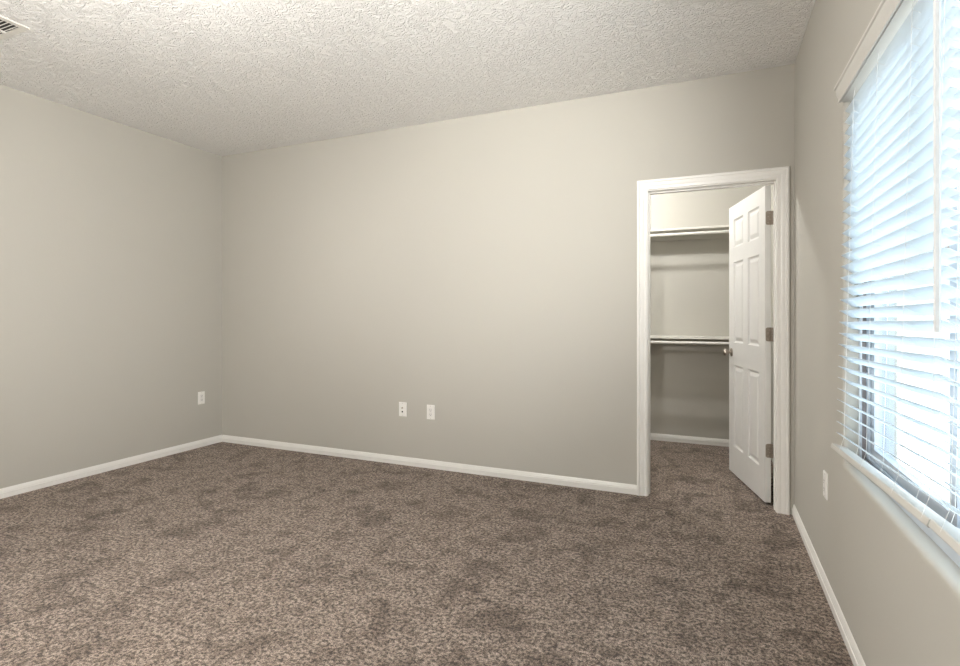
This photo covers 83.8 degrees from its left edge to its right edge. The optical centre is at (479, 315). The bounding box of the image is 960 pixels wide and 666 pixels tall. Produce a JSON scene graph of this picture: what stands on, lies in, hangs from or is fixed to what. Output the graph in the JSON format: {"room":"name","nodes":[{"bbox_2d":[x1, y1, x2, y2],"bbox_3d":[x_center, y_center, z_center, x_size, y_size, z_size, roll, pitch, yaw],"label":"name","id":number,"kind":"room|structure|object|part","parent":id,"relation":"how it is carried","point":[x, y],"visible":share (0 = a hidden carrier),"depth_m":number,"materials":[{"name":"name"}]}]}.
{"room":"empty bedroom","nodes":[
{"label":"empty bedroom","id":0,"kind":"room"},
{"bbox_2d":[0,84,221,488],"bbox_3d":[-3.449,-0.108,3.051,0.120,2.880,4.612,0,0,23],"label":"wall","id":1,"kind":"structure","parent":0,"point":[111,231],"depth_m":4.12,"materials":[{"name":"beige paint"}]},
{"bbox_2d":[0,435,222,498],"bbox_3d":[-3.363,1.179,3.080,0.014,0.064,4.492,0,0,23],"label":"baseboard","id":2,"kind":"structure","parent":1,"relation":"attached to","point":[85,472],"depth_m":4.11,"materials":[{"name":"white wood"}]},
{"bbox_2d":[198,391,204,404],"bbox_3d":[-2.568,0.761,4.932,0.008,0.115,0.070,0,0,23],"label":"wall outlet","id":3,"kind":"object","parent":1,"relation":"attached to","point":[201,395],"visible":1,"depth_m":4.93,"materials":[{"name":"white plastic"}]},
{"bbox_2d":[0,0,815,155],"bbox_3d":[-0.836,-1.603,2.920,5.182,0.150,6.600,0,0,23],"label":"ceiling","id":4,"kind":"structure","parent":0,"point":[218,77],"depth_m":3.15,"materials":[{"name":"white paint"}]},
{"bbox_2d":[0,15,29,39],"bbox_3d":[-2.606,-1.523,2.774,0.338,0.011,0.300,0,0,23],"label":"ceiling vent","id":5,"kind":"object","parent":4,"relation":"in","point":[8,28],"visible":1,"depth_m":2.84,"materials":[{"name":"white metal"}]},
{"bbox_2d":[0,440,853,665],"bbox_3d":[-0.944,1.272,2.923,4.982,0.120,6.520,0,0,23],"label":"floor","id":6,"kind":"structure","parent":0,"point":[221,553],"depth_m":2.51,"materials":[{"name":"brown carpet"}]},
{"bbox_2d":[222,64,793,513],"bbox_3d":[-0.317,-0.108,4.275,4.902,2.880,0.115,0,0,23],"label":"wall","id":7,"kind":"structure","parent":0,"point":[481,269],"depth_m":4.12,"materials":[{"name":"beige paint"}]},
{"bbox_2d":[399,402,406,416],"bbox_3d":[-0.630,0.763,4.337,0.070,0.115,0.018,0,0,23],"label":"jack plate","id":8,"kind":"object","parent":7,"relation":"attached to","point":[402,405],"visible":1,"depth_m":4.34,"materials":[{"name":"white plastic"}]},
{"bbox_2d":[222,435,636,494],"bbox_3d":[-0.705,1.179,4.372,3.843,0.064,0.014,0,0,23],"label":"baseboard","id":9,"kind":"structure","parent":7,"relation":"attached to","point":[624,488],"depth_m":4.17,"materials":[{"name":"white wood"}]},
{"bbox_2d":[427,405,434,419],"bbox_3d":[-0.391,0.768,4.239,0.070,0.115,0.008,0,0,23],"label":"wall outlet","id":10,"kind":"object","parent":7,"relation":"attached to","point":[430,408],"visible":1,"depth_m":4.23,"materials":[{"name":"white plastic"}]},
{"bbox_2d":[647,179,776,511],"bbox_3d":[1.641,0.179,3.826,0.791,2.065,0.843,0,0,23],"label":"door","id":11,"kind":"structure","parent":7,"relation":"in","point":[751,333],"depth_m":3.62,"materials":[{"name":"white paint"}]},
{"bbox_3d":[1.886,0.282,4.091,0.056,0.054,0.054,0,0,23],"label":"knob","id":12,"kind":"part","parent":11,"relation":"part of","materials":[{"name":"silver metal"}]},
{"bbox_3d":[1.841,-0.621,3.412,0.036,0.089,0.002,0,0,9],"label":"hinge plate","id":13,"kind":"part","parent":11,"relation":"part of","materials":[{"name":"silver metal"}]},
{"bbox_3d":[1.841,0.864,3.412,0.036,0.089,0.002,0,0,9],"label":"hinge plate","id":14,"kind":"part","parent":11,"relation":"part of","materials":[{"name":"silver metal"}]},
{"bbox_3d":[1.841,0.122,3.412,0.036,0.089,0.002,0,0,9],"label":"hinge plate","id":15,"kind":"part","parent":11,"relation":"part of","materials":[{"name":"silver metal"}]},
{"bbox_2d":[637,166,789,514],"bbox_3d":[1.470,0.153,3.431,0.897,2.118,0.019,0,0,23],"label":"trim","id":16,"kind":"structure","parent":7,"relation":"attached to","point":[782,174],"depth_m":3.28,"materials":[{"name":"white wood"}]},
{"bbox_2d":[650,185,766,438],"bbox_3d":[1.308,-0.108,5.436,2.837,2.880,0.120,0,0,23],"label":"wall","id":17,"kind":"structure","parent":0,"point":[689,279],"depth_m":5.08,"materials":[{"name":"beige paint"}]},
{"bbox_2d":[650,225,728,241],"bbox_3d":[1.272,-0.745,5.201,2.713,0.107,0.339,0,0,23],"label":"closet shelf","id":18,"kind":"object","parent":17,"relation":"attached to","point":[717,227],"visible":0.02,"depth_m":4.97,"materials":[{"name":"white wood"}]},
{"bbox_2d":[650,230,728,236],"bbox_3d":[1.213,-0.733,5.086,2.691,0.051,0.051,0,0,23],"label":"closet rod","id":19,"kind":"object","parent":18,"relation":"attached to","point":[718,231],"visible":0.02,"depth_m":4.79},
{"bbox_2d":[650,433,728,446],"bbox_3d":[1.337,1.179,5.351,2.717,0.064,0.014,0,0,23],"label":"baseboard","id":20,"kind":"structure","parent":17,"relation":"attached to","point":[653,436],"depth_m":5.07,"materials":[{"name":"white wood"}]},
{"bbox_2d":[650,335,728,345],"bbox_3d":[1.272,0.248,5.201,2.713,0.107,0.339,0,0,23],"label":"closet shelf","id":21,"kind":"object","parent":17,"relation":"attached to","point":[652,337],"visible":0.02,"depth_m":4.95,"materials":[{"name":"white wood"}]},
{"bbox_2d":[650,341,728,344],"bbox_3d":[1.213,0.247,5.086,2.691,0.051,0.051,0,0,23],"label":"closet rod","id":22,"kind":"object","parent":21,"relation":"attached to","point":[651,342],"visible":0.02,"depth_m":4.79,"materials":[{"name":"white metal"}]},
{"bbox_2d":[767,0,959,665],"bbox_3d":[1.422,-0.108,1.903,0.170,2.880,6.520,0,0,23],"label":"wall","id":23,"kind":"structure","parent":0,"point":[896,591],"depth_m":2.11,"materials":[{"name":"beige paint"}]},
{"bbox_2d":[823,470,827,500],"bbox_3d":[1.523,0.749,2.362,0.008,0.115,0.070,0,0,23],"label":"wall outlet","id":24,"kind":"object","parent":23,"relation":"attached to","point":[825,475],"visible":1,"depth_m":2.34,"materials":[{"name":"white plastic"}]},
{"bbox_2d":[823,476,824,492],"bbox_3d":[1.520,0.749,2.363,0.002,0.067,0.033,0,0,23],"label":"receptacle","id":25,"kind":"object","parent":24,"relation":"attached to","point":[823,476],"depth_m":2.37,"materials":[{"name":"white plastic"}]},
{"bbox_2d":[792,504,865,665],"bbox_3d":[1.015,1.179,1.192,0.014,0.064,4.492,0,0,23],"label":"baseboard","id":26,"kind":"structure","parent":23,"relation":"attached to","point":[856,657],"depth_m":2.21,"materials":[{"name":"white wood"}]},
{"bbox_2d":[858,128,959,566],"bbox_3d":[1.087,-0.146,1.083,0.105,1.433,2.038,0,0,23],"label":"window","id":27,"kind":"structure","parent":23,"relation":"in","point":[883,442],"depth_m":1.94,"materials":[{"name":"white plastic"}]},
{"bbox_2d":[831,0,959,527],"bbox_3d":[1.200,-0.177,1.593,0.090,1.403,1.005,0,0,23],"label":"window blind","id":28,"kind":"object","parent":27,"relation":"attached to","point":[887,79],"visible":0.94,"depth_m":1.46,"materials":[{"name":"white plastic"}]},
{"bbox_3d":[1.344,-0.153,1.925,0.089,1.332,0.012,0,0,23],"label":"ladder cord","id":29,"kind":"part","parent":28,"relation":"part of","materials":[{"name":"white fabric"}]},
{"bbox_3d":[1.225,-0.162,1.650,0.089,1.316,0.012,0,0,23],"label":"ladder cord","id":30,"kind":"part","parent":28,"relation":"part of","materials":[{"name":"white fabric"}]},
{"bbox_3d":[1.184,0.481,1.601,0.054,0.088,1.005,0,0,23],"label":"rail","id":31,"kind":"part","parent":28,"relation":"part of","materials":[{"name":"white plastic"}]},
{"bbox_3d":[1.103,-0.170,1.365,0.089,1.298,0.012,0,0,23],"label":"ladder cord","id":32,"kind":"part","parent":28,"relation":"part of","materials":[{"name":"white fabric"}]},
{"bbox_3d":[1.018,-0.176,1.167,0.089,1.286,0.012,0,0,23],"label":"ladder cord","id":33,"kind":"part","parent":28,"relation":"part of","materials":[{"name":"white fabric"}]},
{"bbox_3d":[1.087,-0.146,1.083,0.105,1.433,2.038,0,0,23],"label":"frame","id":34,"kind":"part","parent":27,"relation":"part of","materials":[{"name":"white plastic"}]},
{"bbox_2d":[928,0,959,555],"bbox_3d":[0.787,-0.207,0.662,0.114,1.343,1.013,0,0,23],"label":"window blind","id":35,"kind":"object","parent":27,"relation":"attached to","point":[949,534],"visible":1,"depth_m":1.05,"materials":[{"name":"white plastic"}]},
{"bbox_3d":[0.780,0.444,0.665,0.054,0.042,1.013,0,0,23],"label":"rail","id":36,"kind":"part","parent":35,"relation":"part of","materials":[{"name":"white plastic"}]},
{"bbox_3d":[0.975,-0.180,1.069,0.090,1.280,0.012,0,0,23],"label":"ladder cord","id":37,"kind":"part","parent":35,"relation":"part of","materials":[{"name":"white fabric"}]},
{"label":"outside","id":38,"kind":"structure","parent":0,"visible":0},
{"bbox_2d":[897,373,948,501],"bbox_3d":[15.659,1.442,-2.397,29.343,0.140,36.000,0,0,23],"label":"ground","id":39,"kind":"structure","parent":38,"point":[938,474],"depth_m":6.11,"materials":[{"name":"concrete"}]},
{"bbox_2d":[897,246,948,376],"bbox_3d":[11.534,-0.778,8.094,7.030,4.300,19.000,0,0,23],"label":"house","id":40,"kind":"structure","parent":39,"relation":"on","point":[942,370],"depth_m":12.11,"materials":[{"name":"beige paint"}]}
]}

